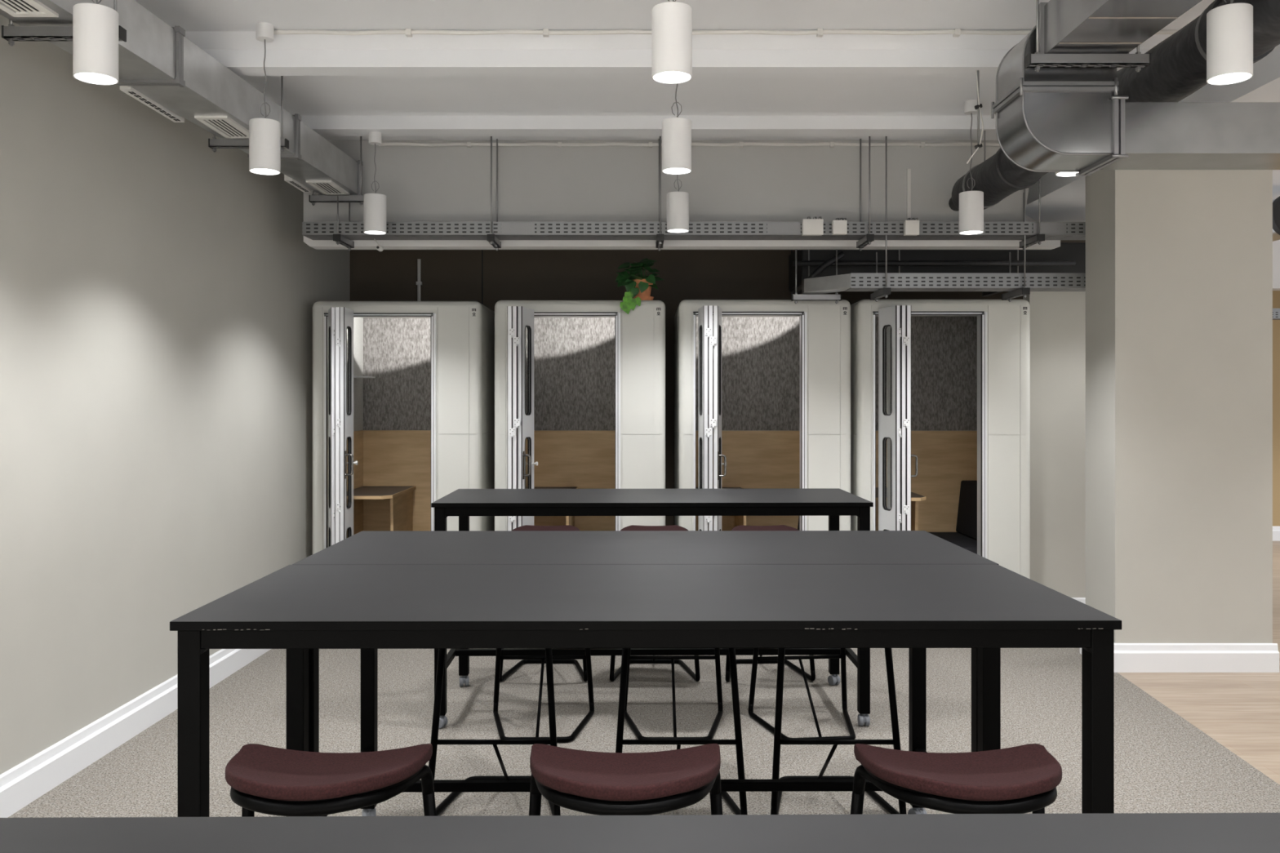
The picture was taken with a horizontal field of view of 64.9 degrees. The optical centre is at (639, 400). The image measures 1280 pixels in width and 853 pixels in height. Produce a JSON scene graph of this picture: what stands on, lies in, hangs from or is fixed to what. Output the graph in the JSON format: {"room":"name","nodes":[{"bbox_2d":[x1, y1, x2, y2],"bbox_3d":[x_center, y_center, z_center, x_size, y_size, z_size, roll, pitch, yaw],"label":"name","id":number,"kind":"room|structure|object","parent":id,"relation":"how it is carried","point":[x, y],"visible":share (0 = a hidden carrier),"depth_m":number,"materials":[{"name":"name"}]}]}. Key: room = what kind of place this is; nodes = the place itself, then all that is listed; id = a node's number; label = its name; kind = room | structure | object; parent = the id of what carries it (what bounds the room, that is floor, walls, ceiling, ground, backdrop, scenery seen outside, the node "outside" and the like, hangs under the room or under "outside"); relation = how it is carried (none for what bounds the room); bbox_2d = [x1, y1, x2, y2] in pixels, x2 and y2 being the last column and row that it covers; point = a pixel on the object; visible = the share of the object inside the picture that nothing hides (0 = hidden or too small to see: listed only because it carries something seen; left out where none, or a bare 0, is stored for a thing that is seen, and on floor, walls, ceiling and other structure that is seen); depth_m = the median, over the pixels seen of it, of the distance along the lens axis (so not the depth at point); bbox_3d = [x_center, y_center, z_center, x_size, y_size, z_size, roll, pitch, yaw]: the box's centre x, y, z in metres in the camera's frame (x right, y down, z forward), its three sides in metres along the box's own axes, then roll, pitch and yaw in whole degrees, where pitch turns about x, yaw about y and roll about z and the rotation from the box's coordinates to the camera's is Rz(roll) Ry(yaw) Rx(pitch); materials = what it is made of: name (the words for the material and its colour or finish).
{"room":"coworking office","nodes":[
{"label":"coworking office","id":0,"kind":"room"},
{"bbox_2d":[0,13,350,774],"bbox_3d":[-2.435,-0.053,2.460,0.152,3.157,10.925,0,0,1],"label":"wall","id":1,"kind":"structure","parent":0,"point":[159,291],"depth_m":4.54,"materials":[{"name":"beige paint"}]},
{"bbox_2d":[0,648,271,817],"bbox_3d":[-2.348,1.446,2.410,0.024,0.158,10.823,0,0,1],"label":"baseboard","id":2,"kind":"structure","parent":1,"relation":"attached to","point":[30,780],"depth_m":4.27,"materials":[{"name":"white wood"}]},
{"bbox_2d":[300,115,996,136],"bbox_3d":[0.190,-1.593,5.845,4.940,0.078,0.155,0,0,0],"label":"ceiling beam","id":3,"kind":"structure","parent":1,"relation":"attached to","point":[323,125],"depth_m":5.77,"materials":[{"name":"paint"}]},
{"bbox_2d":[185,31,1172,75],"bbox_3d":[0.180,-1.563,4.543,4.960,0.138,0.182,0,0,0],"label":"ceiling beam","id":4,"kind":"structure","parent":1,"relation":"attached to","point":[241,52],"depth_m":4.51,"materials":[{"name":"paint"}]},
{"bbox_2d":[8,541,1279,817],"bbox_3d":[3.216,1.565,4.100,11.568,0.080,14.200,0,0,0],"label":"floor","id":5,"kind":"structure","parent":0,"point":[1164,763],"depth_m":4.73,"materials":[{"name":"carpet"}]},
{"bbox_2d":[225,743,436,817],"bbox_3d":[-0.636,1.117,2.004,0.489,0.812,0.421,0,0,0],"label":"bar stool","id":6,"kind":"object","parent":5,"relation":"on","point":[262,779],"visible":1,"depth_m":1.96,"materials":[{"name":"red fabric"}]},
{"bbox_2d":[312,301,494,554],"bbox_3d":[-1.629,0.429,7.096,1.137,2.192,1.248,0,0,0],"label":"booth","id":7,"kind":"object","parent":5,"relation":"on","point":[403,392],"visible":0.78,"depth_m":6.74,"materials":[{"name":"white"}]},
{"bbox_2d":[353,376,375,377],"bbox_3d":[-2.031,-0.170,7.370,0.137,0.010,0.200,0,0,0],"label":"shelf","id":8,"kind":"object","parent":7,"relation":"attached to","point":[353,376],"depth_m":7.27,"materials":[{"name":"silver metal"}]},
{"bbox_2d":[428,648,560,816],"bbox_3d":[-0.530,1.117,3.821,0.489,0.812,0.421,0,0,0],"label":"bar stool","id":9,"kind":"object","parent":5,"relation":"on","point":[555,810],"visible":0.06,"depth_m":3.66,"materials":[{"name":"black metal"}]},
{"bbox_2d":[493,648,594,742],"bbox_3d":[-0.463,1.117,4.684,0.489,0.812,0.421,0,0,-1],"label":"bar stool","id":10,"kind":"object","parent":5,"relation":"on","point":[588,655],"visible":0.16,"depth_m":4.84,"materials":[{"name":"black metal"}]},
{"bbox_2d":[499,524,587,681],"bbox_3d":[-0.525,1.117,5.641,0.489,0.812,0.421,0,0,0],"label":"bar stool","id":11,"kind":"object","parent":5,"relation":"on","point":[568,527],"visible":0.23,"depth_m":5.70,"materials":[{"name":"black metal"}]},
{"bbox_2d":[511,524,579,530],"bbox_3d":[-0.525,0.744,5.640,0.394,0.066,0.270,0,0,0],"label":"seat cushion","id":12,"kind":"object","parent":11,"relation":"on","point":[568,527],"depth_m":5.71,"materials":[{"name":"red fabric"}]},
{"bbox_2d":[494,300,665,530],"bbox_3d":[-0.399,0.429,7.032,1.137,2.192,1.255,0,0,0],"label":"booth","id":13,"kind":"object","parent":5,"relation":"on","point":[580,385],"visible":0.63,"depth_m":6.67,"materials":[{"name":"white plastic"}]},
{"bbox_2d":[615,257,663,314],"bbox_3d":[-0.036,-0.763,6.771,0.359,0.395,0.274,0,0,-41],"label":"potted plant","id":14,"kind":"object","parent":13,"relation":"on","point":[638,286],"visible":0.99,"depth_m":6.74,"materials":[{"name":"green plant"}]},
{"bbox_2d":[528,743,722,815],"bbox_3d":[-0.030,1.117,2.004,0.489,0.812,0.421,0,0,0],"label":"bar stool","id":15,"kind":"object","parent":5,"relation":"on","point":[588,782],"visible":0.99,"depth_m":1.95,"materials":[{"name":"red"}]},
{"bbox_2d":[0,813,1279,852],"bbox_3d":[0.096,1.000,0.780,2.050,1.050,0.750,0,0,-1],"label":"bar table","id":16,"kind":"object","parent":5,"relation":"on","point":[1125,833],"visible":1,"depth_m":1.10,"materials":[{"name":"black laminate"}]},
{"bbox_2d":[169,564,1121,817],"bbox_3d":[0.013,1.000,2.543,2.050,1.050,0.751,0,0,0],"label":"bar table","id":17,"kind":"object","parent":5,"relation":"on","point":[988,608],"visible":0.92,"depth_m":2.25,"materials":[{"name":"black laminate"}]},
{"bbox_2d":[292,530,999,816],"bbox_3d":[0.015,1.000,3.295,2.050,1.050,0.750,0,0,0],"label":"bar table","id":18,"kind":"object","parent":5,"relation":"on","point":[453,547],"visible":0.48,"depth_m":3.28,"materials":[{"name":"black laminate"}]},
{"bbox_2d":[431,488,873,728],"bbox_3d":[0.055,1.000,5.047,2.050,1.050,0.750,0,0,-1],"label":"bar table","id":19,"kind":"object","parent":5,"relation":"on","point":[833,503],"visible":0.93,"depth_m":4.77,"materials":[{"name":"black laminate"}]},
{"bbox_2d":[609,524,700,681],"bbox_3d":[0.080,1.117,5.641,0.489,0.812,0.421,0,0,0],"label":"bar stool","id":20,"kind":"object","parent":5,"relation":"on","point":[696,677],"visible":0.3,"depth_m":5.69,"materials":[{"name":"black metal"}]},
{"bbox_2d":[620,524,688,530],"bbox_3d":[0.080,0.744,5.640,0.394,0.066,0.270,0,0,0],"label":"seat cushion","id":21,"kind":"object","parent":20,"relation":"on","point":[674,527],"depth_m":5.71,"materials":[{"name":"red fabric"}]},
{"bbox_2d":[624,648,723,739],"bbox_3d":[0.157,1.117,4.684,0.489,0.812,0.421,0,0,0],"label":"bar stool","id":22,"kind":"object","parent":5,"relation":"on","point":[717,657],"visible":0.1,"depth_m":4.84,"materials":[{"name":"black metal"}]},
{"bbox_2d":[615,648,747,814],"bbox_3d":[0.142,1.117,3.821,0.489,0.812,0.421,0,0,0],"label":"bar stool","id":23,"kind":"object","parent":5,"relation":"on","point":[736,713],"visible":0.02,"depth_m":3.65,"materials":[{"name":"black metal"}]},
{"bbox_2d":[674,299,850,530],"bbox_3d":[0.826,0.429,6.992,1.137,2.192,1.256,0,0,0],"label":"booth","id":24,"kind":"object","parent":5,"relation":"on","point":[762,387],"visible":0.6,"depth_m":6.62,"materials":[{"name":"white plastic"}]},
{"bbox_2d":[725,524,815,682],"bbox_3d":[0.698,1.117,5.641,0.489,0.812,0.421,0,0,-2],"label":"bar stool","id":25,"kind":"object","parent":5,"relation":"on","point":[780,527],"visible":0.2,"depth_m":5.69,"materials":[{"name":"black metal"}]},
{"bbox_2d":[731,524,799,530],"bbox_3d":[0.698,0.744,5.640,0.394,0.066,0.270,0,0,-2],"label":"seat cushion","id":26,"kind":"object","parent":25,"relation":"on","point":[780,527],"depth_m":5.71,"materials":[{"name":"red fabric"}]},
{"bbox_2d":[748,648,855,739],"bbox_3d":[0.786,1.117,4.685,0.489,0.812,0.421,0,0,-6],"label":"bar stool","id":27,"kind":"object","parent":5,"relation":"on","point":[842,656],"visible":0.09,"depth_m":4.83,"materials":[{"name":"black metal"}]},
{"bbox_2d":[770,648,906,814],"bbox_3d":[0.714,1.117,3.821,0.489,0.812,0.421,0,0,0],"label":"bar stool","id":28,"kind":"object","parent":5,"relation":"on","point":[775,796],"visible":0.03,"depth_m":3.66,"materials":[{"name":"black metal"}]},
{"bbox_2d":[850,299,1030,578],"bbox_3d":[2.001,0.429,6.975,1.137,2.192,1.250,0,0,0],"label":"booth","id":29,"kind":"object","parent":5,"relation":"on","point":[940,388],"visible":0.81,"depth_m":6.60,"materials":[{"name":"white plastic"}]},
{"bbox_2d":[850,743,1062,814],"bbox_3d":[0.650,1.117,2.004,0.489,0.812,0.421,0,0,0],"label":"bar stool","id":30,"kind":"object","parent":5,"relation":"on","point":[1024,779],"visible":1,"depth_m":1.96,"materials":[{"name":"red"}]},
{"bbox_2d":[303,140,1052,249],"bbox_3d":[0.262,-1.299,6.383,4.742,0.666,0.140,0,0,0],"label":"wall","id":31,"kind":"structure","parent":0,"point":[536,183],"depth_m":6.31,"materials":[{"name":"grey paint"}]},
{"bbox_2d":[303,235,1060,248],"bbox_3d":[0.263,-1.002,6.360,4.740,0.076,0.106,0,0,0],"label":"cable tray","id":32,"kind":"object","parent":31,"relation":"attached to","point":[316,244],"depth_m":6.31,"materials":[{"name":"white paint"}]},
{"bbox_2d":[378,142,999,147],"bbox_3d":[0.349,-1.601,6.298,3.967,0.030,0.030,0,0,0],"label":"conduit","id":33,"kind":"object","parent":31,"relation":"attached to","point":[468,144],"visible":0.88,"depth_m":6.29,"materials":[{"name":"white plastic"}]},
{"bbox_2d":[906,168,911,220],"bbox_3d":[1.682,-1.289,6.304,0.022,0.319,0.015,0,0,0],"label":"cable trunking","id":34,"kind":"object","parent":31,"relation":"attached to","point":[908,171],"visible":0.93,"depth_m":6.30,"materials":[{"name":"white plastic"}]},
{"bbox_2d":[134,0,1279,199],"bbox_3d":[3.000,-1.682,4.100,12.000,0.100,14.200,0,0,0],"label":"ceiling","id":35,"kind":"structure","parent":0,"point":[302,95],"depth_m":5.10,"materials":[{"name":"paint"}]},
{"bbox_2d":[1,0,126,45],"bbox_3d":[-1.943,-1.415,3.400,0.397,0.434,0.044,0,0,0],"label":"hanger","id":36,"kind":"object","parent":35,"relation":"hanging from","point":[11,33],"visible":0.68,"depth_m":3.38,"materials":[{"name":"grey metal"}]},
{"bbox_2d":[72,0,118,84],"bbox_3d":[-1.728,-1.327,3.200,0.128,0.610,0.128,0,0,0],"label":"pendant lamp","id":37,"kind":"object","parent":35,"relation":"hanging from","point":[95,25],"visible":1,"depth_m":3.15,"materials":[{"name":"white metal"}]},
{"bbox_2d":[75,72,116,83],"bbox_3d":[-1.728,-1.029,3.200,0.119,0.006,0.119,0,0,0],"label":"diffuser","id":38,"kind":"object","parent":37,"relation":"attached to","point":[90,77],"depth_m":3.20,"materials":[{"name":"white plastic"}]},
{"bbox_2d":[208,75,288,151],"bbox_3d":[-1.884,-1.414,4.852,0.372,0.435,0.044,0,0,0],"label":"hanger","id":39,"kind":"object","parent":35,"relation":"hanging from","point":[214,143],"visible":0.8,"depth_m":4.83,"materials":[{"name":"grey metal"}]},
{"bbox_2d":[0,0,363,195],"bbox_3d":[-2.006,-1.365,3.274,0.317,0.227,5.964,0,0,3],"label":"ventilation duct","id":40,"kind":"object","parent":39,"relation":"on","point":[160,68],"visible":0.9,"depth_m":4.25,"materials":[{"name":"metal"}]},
{"bbox_2d":[0,0,58,17],"bbox_3d":[-1.980,-1.263,3.120,0.146,0.010,0.370,0,0,0],"label":"grille","id":41,"kind":"object","parent":40,"relation":"attached to","point":[15,8],"depth_m":3.25,"materials":[{"name":"white metal"}]},
{"bbox_2d":[120,85,184,122],"bbox_3d":[-2.080,-1.291,4.310,0.045,0.074,0.480,0,0,0],"label":"slot vent","id":42,"kind":"object","parent":40,"relation":"attached to","point":[134,91],"depth_m":4.27,"materials":[{"name":"white metal"}]},
{"bbox_2d":[194,115,248,138],"bbox_3d":[-1.911,-1.263,4.670,0.146,0.010,0.370,0,0,0],"label":"grille","id":43,"kind":"object","parent":40,"relation":"attached to","point":[227,126],"depth_m":4.63,"materials":[{"name":"white metal"}]},
{"bbox_2d":[284,174,311,192],"bbox_3d":[-2.007,-1.291,5.915,0.045,0.074,0.330,0,0,0],"label":"slot vent","id":44,"kind":"object","parent":40,"relation":"attached to","point":[294,181],"depth_m":5.87,"materials":[{"name":"white metal"}]},
{"bbox_2d":[306,180,350,195],"bbox_3d":[-1.851,-1.263,5.990,0.146,0.010,0.370,0,0,0],"label":"grille","id":45,"kind":"object","parent":40,"relation":"attached to","point":[324,187],"depth_m":5.97,"materials":[{"name":"white metal"}]},
{"bbox_2d":[333,195,354,250],"bbox_3d":[-1.812,-1.100,6.164,0.044,0.330,0.290,0,0,0],"label":"hanger","id":46,"kind":"object","parent":40,"relation":"hanging from","point":[340,239],"visible":0.97,"depth_m":6.08,"materials":[{"name":"grey metal"}]},
{"bbox_2d":[248,22,280,174],"bbox_3d":[-1.631,-1.313,4.380,0.128,0.637,0.128,0,0,0],"label":"pendant lamp","id":47,"kind":"object","parent":35,"relation":"hanging from","point":[264,134],"visible":1,"depth_m":4.34,"materials":[{"name":"white metal"}]},
{"bbox_2d":[250,168,279,173],"bbox_3d":[-1.631,-1.002,4.380,0.119,0.006,0.119,0,0,0],"label":"diffuser","id":48,"kind":"object","parent":47,"relation":"attached to","point":[257,171],"depth_m":4.38,"materials":[{"name":"white plastic"}]},
{"bbox_2d":[308,136,364,205],"bbox_3d":[-1.846,-1.412,6.160,0.342,0.440,0.044,0,0,0],"label":"hanger","id":49,"kind":"object","parent":35,"relation":"hanging from","point":[313,198],"visible":0.8,"depth_m":6.14,"materials":[{"name":"grey metal"}]},
{"bbox_2d":[364,131,386,234],"bbox_3d":[-1.538,-1.264,5.850,0.128,0.580,0.128,0,0,0],"label":"pendant lamp","id":50,"kind":"object","parent":35,"relation":"hanging from","point":[375,204],"visible":1,"depth_m":5.80,"materials":[{"name":"white metal"}]},
{"bbox_2d":[364,231,385,233],"bbox_3d":[-1.538,-0.981,5.850,0.119,0.006,0.119,0,0,0],"label":"diffuser","id":51,"kind":"object","parent":50,"relation":"attached to","point":[366,232],"depth_m":5.86,"materials":[{"name":"white plastic"}]},
{"bbox_2d":[487,136,501,250],"bbox_3d":[-0.892,-1.283,6.164,0.044,0.697,0.290,0,0,0],"label":"hanger","id":52,"kind":"object","parent":35,"relation":"hanging from","point":[492,239],"visible":0.98,"depth_m":6.05,"materials":[{"name":"grey metal"}]},
{"bbox_2d":[655,136,663,250],"bbox_3d":[0.121,-1.283,6.164,0.044,0.697,0.290,0,0,0],"label":"hanger","id":53,"kind":"object","parent":35,"relation":"hanging from","point":[660,237],"visible":0.96,"depth_m":6.04,"materials":[{"name":"grey metal"}]},
{"bbox_2d":[652,0,692,84],"bbox_3d":[0.102,-1.329,3.200,0.128,0.606,0.128,0,0,0],"label":"pendant lamp","id":54,"kind":"object","parent":35,"relation":"hanging from","point":[672,21],"visible":1,"depth_m":3.15,"materials":[{"name":"white metal"}]},
{"bbox_2d":[653,71,690,82],"bbox_3d":[0.102,-1.033,3.200,0.119,0.006,0.119,0,0,0],"label":"diffuser","id":55,"kind":"object","parent":54,"relation":"attached to","point":[658,76],"depth_m":3.20,"materials":[{"name":"white plastic"}]},
{"bbox_2d":[662,83,691,174],"bbox_3d":[0.160,-1.314,4.380,0.128,0.635,0.128,0,0,0],"label":"pendant lamp","id":56,"kind":"object","parent":35,"relation":"hanging from","point":[676,131],"visible":0.75,"depth_m":4.33,"materials":[{"name":"white metal"}]},
{"bbox_2d":[663,168,689,173],"bbox_3d":[0.160,-1.004,4.380,0.119,0.006,0.119,0,0,0],"label":"diffuser","id":57,"kind":"object","parent":56,"relation":"attached to","point":[665,170],"depth_m":4.39,"materials":[{"name":"white plastic"}]},
{"bbox_2d":[666,174,688,232],"bbox_3d":[0.220,-1.269,5.850,0.128,0.570,0.128,0,0,0],"label":"pendant lamp","id":58,"kind":"object","parent":35,"relation":"hanging from","point":[677,202],"visible":0.78,"depth_m":5.80,"materials":[{"name":"white metal"}]},
{"bbox_2d":[667,229,688,231],"bbox_3d":[0.220,-0.991,5.850,0.119,0.006,0.119,0,0,0],"label":"diffuser","id":59,"kind":"object","parent":58,"relation":"attached to","point":[668,230],"depth_m":5.86,"materials":[{"name":"white plastic"}]},
{"bbox_2d":[274,28,1179,36],"bbox_3d":[0.490,-1.619,4.433,4.220,0.029,0.030,0,0,0],"label":"conduit","id":60,"kind":"object","parent":35,"relation":"attached to","point":[408,32],"visible":0.75,"depth_m":4.43,"materials":[{"name":"white plastic"}]},
{"bbox_2d":[791,248,841,303],"bbox_3d":[1.127,-0.796,6.440,0.312,0.357,0.044,0,0,0],"label":"hanger","id":61,"kind":"object","parent":35,"relation":"hanging from","point":[795,297],"visible":0.9,"depth_m":6.42,"materials":[{"name":"grey metal"}]},
{"bbox_2d":[856,136,874,250],"bbox_3d":[1.377,-1.283,6.164,0.044,0.697,0.290,0,0,0],"label":"hanger","id":62,"kind":"object","parent":35,"relation":"hanging from","point":[867,239],"visible":0.97,"depth_m":6.06,"materials":[{"name":"grey metal"}]},
{"bbox_2d":[302,222,1085,239],"bbox_3d":[0.413,-1.035,6.162,4.894,0.082,0.206,0,0,0],"label":"cable tray","id":63,"kind":"object","parent":62,"relation":"on","point":[312,230],"visible":0.96,"depth_m":6.06,"materials":[{"name":"grey metal"}]},
{"bbox_2d":[373,238,383,251],"bbox_3d":[-1.611,-0.958,6.197,0.056,0.078,0.061,0,0,0],"label":"security camera","id":64,"kind":"object","parent":63,"relation":"attached to","point":[379,247],"visible":1,"depth_m":6.17,"materials":[{"name":"white plastic"}]},
{"bbox_2d":[801,216,823,235],"bbox_3d":[1.037,-1.049,6.059,0.131,0.119,0.096,0,0,0],"label":"junction box","id":65,"kind":"object","parent":63,"relation":"attached to","point":[810,227],"visible":1,"depth_m":6.01,"materials":[{"name":"white plastic"}]},
{"bbox_2d":[831,217,847,235],"bbox_3d":[1.202,-1.047,6.059,0.100,0.108,0.096,0,0,0],"label":"junction box","id":66,"kind":"object","parent":63,"relation":"attached to","point":[839,227],"visible":1,"depth_m":6.01,"materials":[{"name":"white plastic"}]},
{"bbox_2d":[903,217,919,235],"bbox_3d":[1.634,-1.045,6.059,0.100,0.112,0.096,0,0,0],"label":"junction box","id":67,"kind":"object","parent":63,"relation":"attached to","point":[911,228],"visible":1,"depth_m":6.01,"materials":[{"name":"white plastic"}]},
{"bbox_2d":[870,136,890,302],"bbox_3d":[1.486,-1.125,6.230,0.044,1.014,0.352,0,0,0],"label":"hanger","id":68,"kind":"object","parent":35,"relation":"hanging from","point":[885,291],"visible":0.95,"depth_m":6.08,"materials":[{"name":"grey metal"}]},
{"bbox_2d":[788,242,1085,296],"bbox_3d":[2.210,-1.196,7.065,2.380,0.871,0.770,0,0,0],"label":"cable tray","id":69,"kind":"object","parent":35,"relation":"hanging from","point":[1069,257],"depth_m":6.85,"materials":[{"name":"black metal"}]},
{"bbox_2d":[959,99,983,234],"bbox_3d":[1.808,-1.274,5.500,0.128,0.716,0.128,0,0,0],"label":"pendant lamp","id":70,"kind":"object","parent":35,"relation":"hanging from","point":[971,202],"visible":0.98,"depth_m":5.46,"materials":[{"name":"white metal"}]},
{"bbox_2d":[960,231,981,233],"bbox_3d":[1.808,-0.923,5.500,0.119,0.006,0.119,0,0,0],"label":"diffuser","id":71,"kind":"object","parent":70,"relation":"attached to","point":[961,232],"depth_m":5.51,"materials":[{"name":"white plastic"}]},
{"bbox_2d":[966,69,983,163],"bbox_3d":[1.515,-1.352,4.557,0.077,0.561,0.018,0,0,0],"label":"hanging rod","id":72,"kind":"object","parent":35,"relation":"hanging from","point":[979,105],"visible":0.73,"depth_m":4.55,"materials":[{"name":"silver metal"}]},
{"bbox_2d":[1001,188,1030,302],"bbox_3d":[2.322,-1.125,6.230,0.044,1.014,0.352,0,0,0],"label":"hanger","id":73,"kind":"object","parent":35,"relation":"hanging from","point":[1024,291],"visible":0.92,"depth_m":6.08,"materials":[{"name":"grey metal"}]},
{"bbox_2d":[801,272,1085,293],"bbox_3d":[1.949,-0.725,6.280,1.823,0.094,0.360,0,0,0],"label":"cable tray","id":74,"kind":"object","parent":73,"relation":"on","point":[852,282],"visible":0.84,"depth_m":6.10,"materials":[{"name":"grey metal"}]},
{"bbox_2d":[1019,177,1044,249],"bbox_3d":[2.397,-1.283,6.164,0.044,0.697,0.290,0,0,0],"label":"hanger","id":75,"kind":"object","parent":35,"relation":"hanging from","point":[1039,237],"visible":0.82,"depth_m":6.04,"materials":[{"name":"grey metal"}]},
{"bbox_2d":[1055,172,1078,177],"bbox_3d":[1.876,-1.309,4.380,0.128,0.645,0.128,0,0,0],"label":"pendant lamp","id":76,"kind":"object","parent":35,"relation":"hanging from","point":[1058,174],"visible":0.12,"depth_m":4.41,"materials":[{"name":"white"}]},
{"bbox_2d":[1057,172,1078,175],"bbox_3d":[1.876,-0.994,4.380,0.119,0.006,0.119,0,0,0],"label":"diffuser","id":77,"kind":"object","parent":76,"relation":"attached to","point":[1058,173],"depth_m":4.40,"materials":[{"name":"white"}]},
{"bbox_2d":[1024,0,1151,71],"bbox_3d":[1.617,-1.410,3.640,0.437,0.444,0.044,0,0,0],"label":"hanger","id":78,"kind":"object","parent":35,"relation":"hanging from","point":[1037,60],"visible":0.97,"depth_m":3.62,"materials":[{"name":"grey metal"}]},
{"bbox_2d":[991,0,1279,175],"bbox_3d":[3.504,-1.180,2.171,4.193,0.559,3.743,0,0,0],"label":"duct","id":79,"kind":"object","parent":78,"relation":"hanging from","point":[1048,119],"visible":0.94,"depth_m":3.75,"materials":[{"name":"metal"}]},
{"bbox_2d":[948,0,1279,211],"bbox_3d":[2.078,-1.370,3.304,0.324,0.521,6.020,0,0,-1],"label":"air duct","id":80,"kind":"object","parent":35,"relation":"hanging from","point":[1177,69],"visible":0.52,"depth_m":3.88,"materials":[{"name":"silver metal"}]},
{"bbox_2d":[1206,0,1253,84],"bbox_3d":[1.873,-1.327,3.200,0.128,0.610,0.128,0,0,0],"label":"pendant lamp","id":81,"kind":"object","parent":35,"relation":"hanging from","point":[1229,27],"visible":1,"depth_m":3.15,"materials":[{"name":"white metal"}]},
{"bbox_2d":[1208,72,1251,83],"bbox_3d":[1.873,-1.029,3.200,0.119,0.006,0.119,0,0,0],"label":"diffuser","id":82,"kind":"object","parent":81,"relation":"attached to","point":[1213,77],"depth_m":3.20,"materials":[{"name":"white plastic"}]},
{"bbox_2d":[1272,240,1279,290],"bbox_3d":[7.150,-1.704,10.300,3.700,1.140,0.200,0,0,0],"label":"trim","id":83,"kind":"structure","parent":35,"relation":"attached to","point":[1276,244],"depth_m":10.20,"materials":[{"name":"white paint"}]},
{"bbox_2d":[1272,195,1279,241],"bbox_3d":[4.944,-1.431,8.345,0.344,0.398,1.510,0,0,0],"label":"spiral duct","id":84,"kind":"object","parent":35,"relation":"hanging from","point":[1276,202],"visible":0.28,"depth_m":7.59,"materials":[{"name":"metal"}]},
{"bbox_3d":[6.600,-1.192,10.080,0.040,0.880,0.280,0,0,0],"label":"hanger","id":85,"kind":"object","parent":35,"relation":"hanging from","visible":0},
{"bbox_2d":[1272,308,1279,319],"bbox_3d":[6.950,-0.862,10.072,3.100,0.106,0.156,0,0,0],"label":"cable tray","id":86,"kind":"object","parent":85,"relation":"on","point":[1276,312],"visible":0.06,"depth_m":10.00,"materials":[{"name":"grey"}]},
{"bbox_2d":[350,240,1085,525],"bbox_3d":[0.824,-0.053,7.880,6.152,3.157,0.120,0,0,0],"label":"wall","id":87,"kind":"structure","parent":0,"point":[385,275],"depth_m":7.82,"materials":[{"name":"black paint"}]},
{"bbox_2d":[416,258,422,301],"bbox_3d":[-1.711,-0.835,7.804,0.040,0.520,0.029,0,0,0],"label":"pipe","id":88,"kind":"object","parent":87,"relation":"attached to","point":[419,282],"visible":0.76,"depth_m":7.80,"materials":[{"name":"white plastic"}]},
{"bbox_2d":[481,249,483,304],"bbox_3d":[-1.224,-1.053,7.818,0.008,1.157,0.004,0,0,0],"label":"trim","id":89,"kind":"structure","parent":87,"relation":"attached to","point":[482,250],"depth_m":7.82,"materials":[{"name":"black metal"}]},
{"bbox_2d":[1025,44,1279,222],"bbox_3d":[3.115,-1.488,2.900,0.910,0.287,9.800,0,0,0],"label":"beam","id":90,"kind":"structure","parent":87,"relation":"attached to","point":[1063,199],"depth_m":6.14,"materials":[{"name":"paint"}]},
{"bbox_2d":[1022,291,1085,597],"bbox_3d":[3.300,0.275,7.040,1.200,2.500,0.120,0,0,0],"label":"wall","id":91,"kind":"structure","parent":0,"point":[1057,318],"depth_m":6.98,"materials":[{"name":"beige paint"}]},
{"bbox_2d":[1071,597,1085,604],"bbox_3d":[3.300,1.446,6.968,1.200,0.158,0.024,0,0,0],"label":"baseboard","id":92,"kind":"structure","parent":91,"relation":"attached to","point":[1082,600],"depth_m":6.97,"materials":[{"name":"white"}]},
{"bbox_2d":[1085,169,1272,643],"bbox_3d":[3.118,0.090,5.860,0.885,2.870,0.380,0,0,0],"label":"wall column","id":93,"kind":"structure","parent":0,"point":[1179,263],"depth_m":5.67,"materials":[{"name":"beige paint"}]},
{"bbox_2d":[1080,643,1279,672],"bbox_3d":[3.118,1.446,5.860,0.933,0.158,0.428,0,0,0],"label":"baseboard","id":94,"kind":"structure","parent":93,"relation":"attached to","point":[1128,657],"depth_m":5.65,"materials":[{"name":"white wood"}]},
{"bbox_2d":[1272,290,1279,526],"bbox_3d":[6.800,-0.053,11.025,4.400,3.157,0.150,0,0,0],"label":"wall","id":95,"kind":"structure","parent":0,"point":[1276,294],"depth_m":10.95,"materials":[{"name":"beige paint"}]},
{"bbox_2d":[1272,526,1279,541],"bbox_3d":[6.800,1.446,10.938,4.400,0.158,0.024,0,0,0],"label":"baseboard","id":96,"kind":"structure","parent":95,"relation":"attached to","point":[1276,530],"depth_m":10.93,"materials":[{"name":"white"}]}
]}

